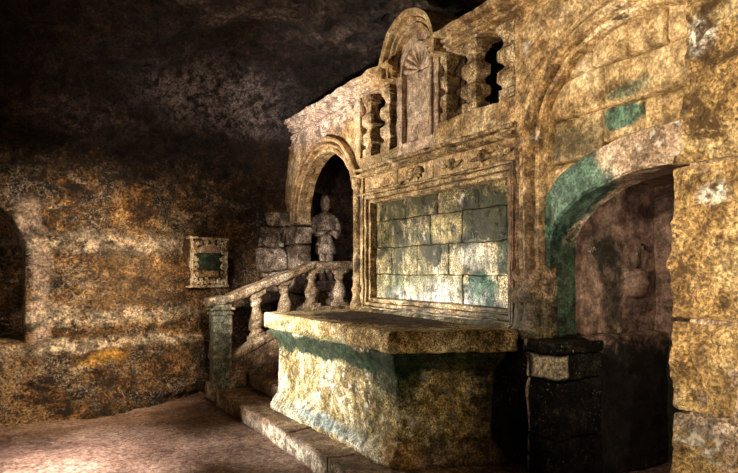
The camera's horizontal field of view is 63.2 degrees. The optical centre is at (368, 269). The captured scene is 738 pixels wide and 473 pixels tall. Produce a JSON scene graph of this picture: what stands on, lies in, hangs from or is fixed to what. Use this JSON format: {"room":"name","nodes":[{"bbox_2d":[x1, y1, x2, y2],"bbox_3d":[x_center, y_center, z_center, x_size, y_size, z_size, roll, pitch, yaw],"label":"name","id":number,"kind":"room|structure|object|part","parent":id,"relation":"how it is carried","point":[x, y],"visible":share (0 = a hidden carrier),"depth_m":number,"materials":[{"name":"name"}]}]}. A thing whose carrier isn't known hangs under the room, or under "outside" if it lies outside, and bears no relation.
{"room":"church","nodes":[
{"label":"church","id":0,"kind":"room"},
{"bbox_2d":[0,0,384,425],"bbox_3d":[-2.573,-0.678,5.563,9.800,4.836,4.919,0,0,-29],"label":"wall","id":1,"kind":"structure","parent":0,"point":[130,129],"depth_m":7.06,"materials":[{"name":"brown stone"}]},
{"bbox_2d":[182,236,228,288],"bbox_3d":[-2.160,-0.100,7.949,0.204,0.677,0.654,0,0,37],"label":"tablet","id":2,"kind":"object","parent":1,"relation":"attached to","point":[211,254],"visible":0.98,"depth_m":7.87,"materials":[{"name":"stone"}]},
{"bbox_3d":[-2.115,-0.117,7.917,0.063,0.217,0.401,0,0,36],"label":"panel","id":3,"kind":"part","parent":2,"relation":"part of","materials":[{"name":"green stone"}]},
{"bbox_3d":[-2.115,0.052,7.918,0.060,0.099,0.314,0,0,37],"label":"panel","id":4,"kind":"part","parent":2,"relation":"part of","materials":[{"name":"brown stone"}]},
{"bbox_3d":[-2.101,-0.283,7.906,0.037,0.126,0.338,0,0,36],"label":"panel","id":5,"kind":"part","parent":2,"relation":"part of","materials":[{"name":"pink stone"}]},
{"bbox_2d":[0,393,671,472],"bbox_3d":[-1.190,1.610,3.118,9.400,0.075,11.000,0,0,-29],"label":"floor","id":6,"kind":"structure","parent":0,"point":[190,434],"depth_m":5.51,"materials":[{"name":"brown stone"}]},
{"bbox_2d":[205,261,352,400],"bbox_3d":[-0.739,0.737,7.988,2.833,1.721,0.312,0,0,-29],"label":"balustrade","id":7,"kind":"object","parent":6,"relation":"on","point":[228,368],"visible":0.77,"depth_m":7.50,"materials":[{"name":"stone"}]},
{"bbox_3d":[-0.741,0.167,7.990,2.831,0.579,0.298,0,0,-29],"label":"handrail","id":8,"kind":"part","parent":7,"relation":"part of","materials":[{"name":"stone"}]},
{"bbox_3d":[-0.638,0.813,8.050,2.593,0.679,0.273,0,0,-29],"label":"rail","id":9,"kind":"part","parent":7,"relation":"part of","materials":[{"name":"stone"}]},
{"bbox_2d":[215,387,529,472],"bbox_3d":[-0.109,1.540,5.390,1.250,0.229,4.899,0,0,-29],"label":"step","id":10,"kind":"structure","parent":6,"relation":"on","point":[321,454],"depth_m":5.17,"materials":[{"name":"stone"}]},
{"bbox_2d":[250,357,278,397],"bbox_3d":[-0.833,1.024,7.201,0.935,0.841,1.030,0,0,-29],"label":"stair","id":11,"kind":"structure","parent":10,"relation":"on","point":[265,382],"depth_m":7.15,"materials":[{"name":"brown stone"}]},
{"bbox_2d":[264,309,518,469],"bbox_3d":[0.008,0.944,5.361,1.022,1.023,2.762,0,0,-29],"label":"altar","id":12,"kind":"object","parent":10,"relation":"on","point":[397,391],"visible":1,"depth_m":4.47,"materials":[{"name":"stone"}]},
{"bbox_2d":[176,0,503,77],"bbox_3d":[-1.091,-2.833,2.944,10.200,0.656,11.000,0,0,-29],"label":"ceiling","id":13,"kind":"structure","parent":0,"point":[362,26],"depth_m":6.40,"materials":[{"name":"black stone"}]},
{"bbox_2d":[284,0,599,468],"bbox_3d":[0.558,-0.710,6.081,0.576,4.626,7.184,0,0,-30],"label":"wall","id":14,"kind":"structure","parent":0,"point":[540,26],"depth_m":5.30,"materials":[{"name":"stone"}]},
{"bbox_2d":[284,0,543,168],"bbox_3d":[0.116,-1.831,6.626,0.484,1.373,5.242,0,0,-29],"label":"parapet","id":15,"kind":"object","parent":14,"relation":"attached to","point":[451,39],"visible":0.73,"depth_m":5.54,"materials":[{"name":"stone"}]},
{"bbox_2d":[399,40,432,144],"bbox_3d":[0.540,-1.733,5.901,0.235,0.993,0.563,0,0,-29],"label":"niche","id":16,"kind":"object","parent":15,"relation":"in","point":[418,107],"visible":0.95,"depth_m":5.94,"materials":[{"name":"stone"}]},
{"bbox_2d":[378,7,465,82],"bbox_3d":[0.501,-2.236,5.880,0.399,0.564,1.020,0,0,-29],"label":"hood","id":17,"kind":"object","parent":15,"relation":"attached to","point":[414,24],"depth_m":5.83,"materials":[{"name":"stone"}]},
{"bbox_2d":[350,121,524,343],"bbox_3d":[0.495,-0.293,5.788,0.304,1.747,2.681,0,0,-29],"label":"altarpiece","id":18,"kind":"object","parent":14,"relation":"attached to","point":[391,214],"visible":0.92,"depth_m":5.50,"materials":[{"name":"stone"}]},
{"bbox_3d":[0.480,-0.997,5.787,0.122,0.339,2.667,0,0,-29],"label":"frieze moulding","id":19,"kind":"part","parent":18,"relation":"part of","materials":[{"name":"stone"}]},
{"bbox_3d":[0.597,-0.212,5.692,0.207,1.270,2.405,0,0,-29],"label":"panel frame","id":20,"kind":"part","parent":18,"relation":"part of","materials":[{"name":"stone"}]},
{"bbox_2d":[511,0,686,472],"bbox_3d":[1.785,-0.103,3.635,0.529,3.398,2.409,0,0,-29],"label":"archway","id":21,"kind":"object","parent":14,"relation":"attached to","point":[607,96],"visible":0.92,"depth_m":4.15,"materials":[{"name":"stone"}]},
{"bbox_2d":[465,46,502,103],"bbox_3d":[2.945,-0.710,5.228,0.313,5.000,11.000,0,0,-29],"label":"wall","id":22,"kind":"structure","parent":0,"point":[491,57],"depth_m":7.60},
{"bbox_2d":[575,183,668,472],"bbox_3d":[1.978,0.300,4.922,1.232,2.637,0.402,0,0,-29],"label":"wall","id":23,"kind":"structure","parent":0,"point":[634,369],"depth_m":4.82,"materials":[{"name":"brown stone"}]},
{"bbox_2d":[622,269,652,297],"bbox_3d":[2.229,0.112,4.954,0.362,0.248,0.108,0,0,-29],"label":"stone basin","id":24,"kind":"object","parent":23,"relation":"attached to","point":[637,282],"visible":1,"depth_m":4.90,"materials":[{"name":"brown stone"}]},
{"bbox_2d":[635,243,645,268],"bbox_3d":[2.252,-0.115,4.952,0.093,0.215,0.065,0,0,-1],"label":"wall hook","id":25,"kind":"object","parent":23,"relation":"attached to","point":[642,244],"visible":1,"depth_m":4.95,"materials":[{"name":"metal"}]},
{"bbox_2d":[641,171,673,185],"bbox_3d":[2.574,-0.809,3.926,1.375,0.230,2.722,0,0,-29],"label":"ceiling","id":26,"kind":"structure","parent":0,"point":[665,179],"depth_m":4.80,"materials":[{"name":"brown stone"}]},
{"bbox_2d":[654,184,689,464],"bbox_3d":[3.086,0.300,4.160,0.260,2.643,2.624,0,0,-29],"label":"wall","id":27,"kind":"structure","parent":0,"point":[664,198],"depth_m":5.01,"materials":[{"name":"brown stone"}]},
{"bbox_2d":[666,0,737,472],"bbox_3d":[2.399,-0.622,2.606,0.880,4.603,1.889,0,0,-29],"label":"wall pier","id":28,"kind":"object","parent":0,"point":[702,264],"visible":1,"depth_m":3.09,"materials":[{"name":"stone"}]},
{"bbox_3d":[0.056,1.098,8.419,1.826,1.002,2.415,0,0,-30],"label":"floor","id":29,"kind":"structure","parent":0,"visible":0},
{"bbox_2d":[310,194,345,304],"bbox_3d":[-0.655,-0.257,8.896,0.520,1.724,0.390,0,0,-29],"label":"statue","id":30,"kind":"object","parent":29,"relation":"on","point":[323,225],"visible":0.56,"depth_m":8.79,"materials":[{"name":"stone"}]}
]}

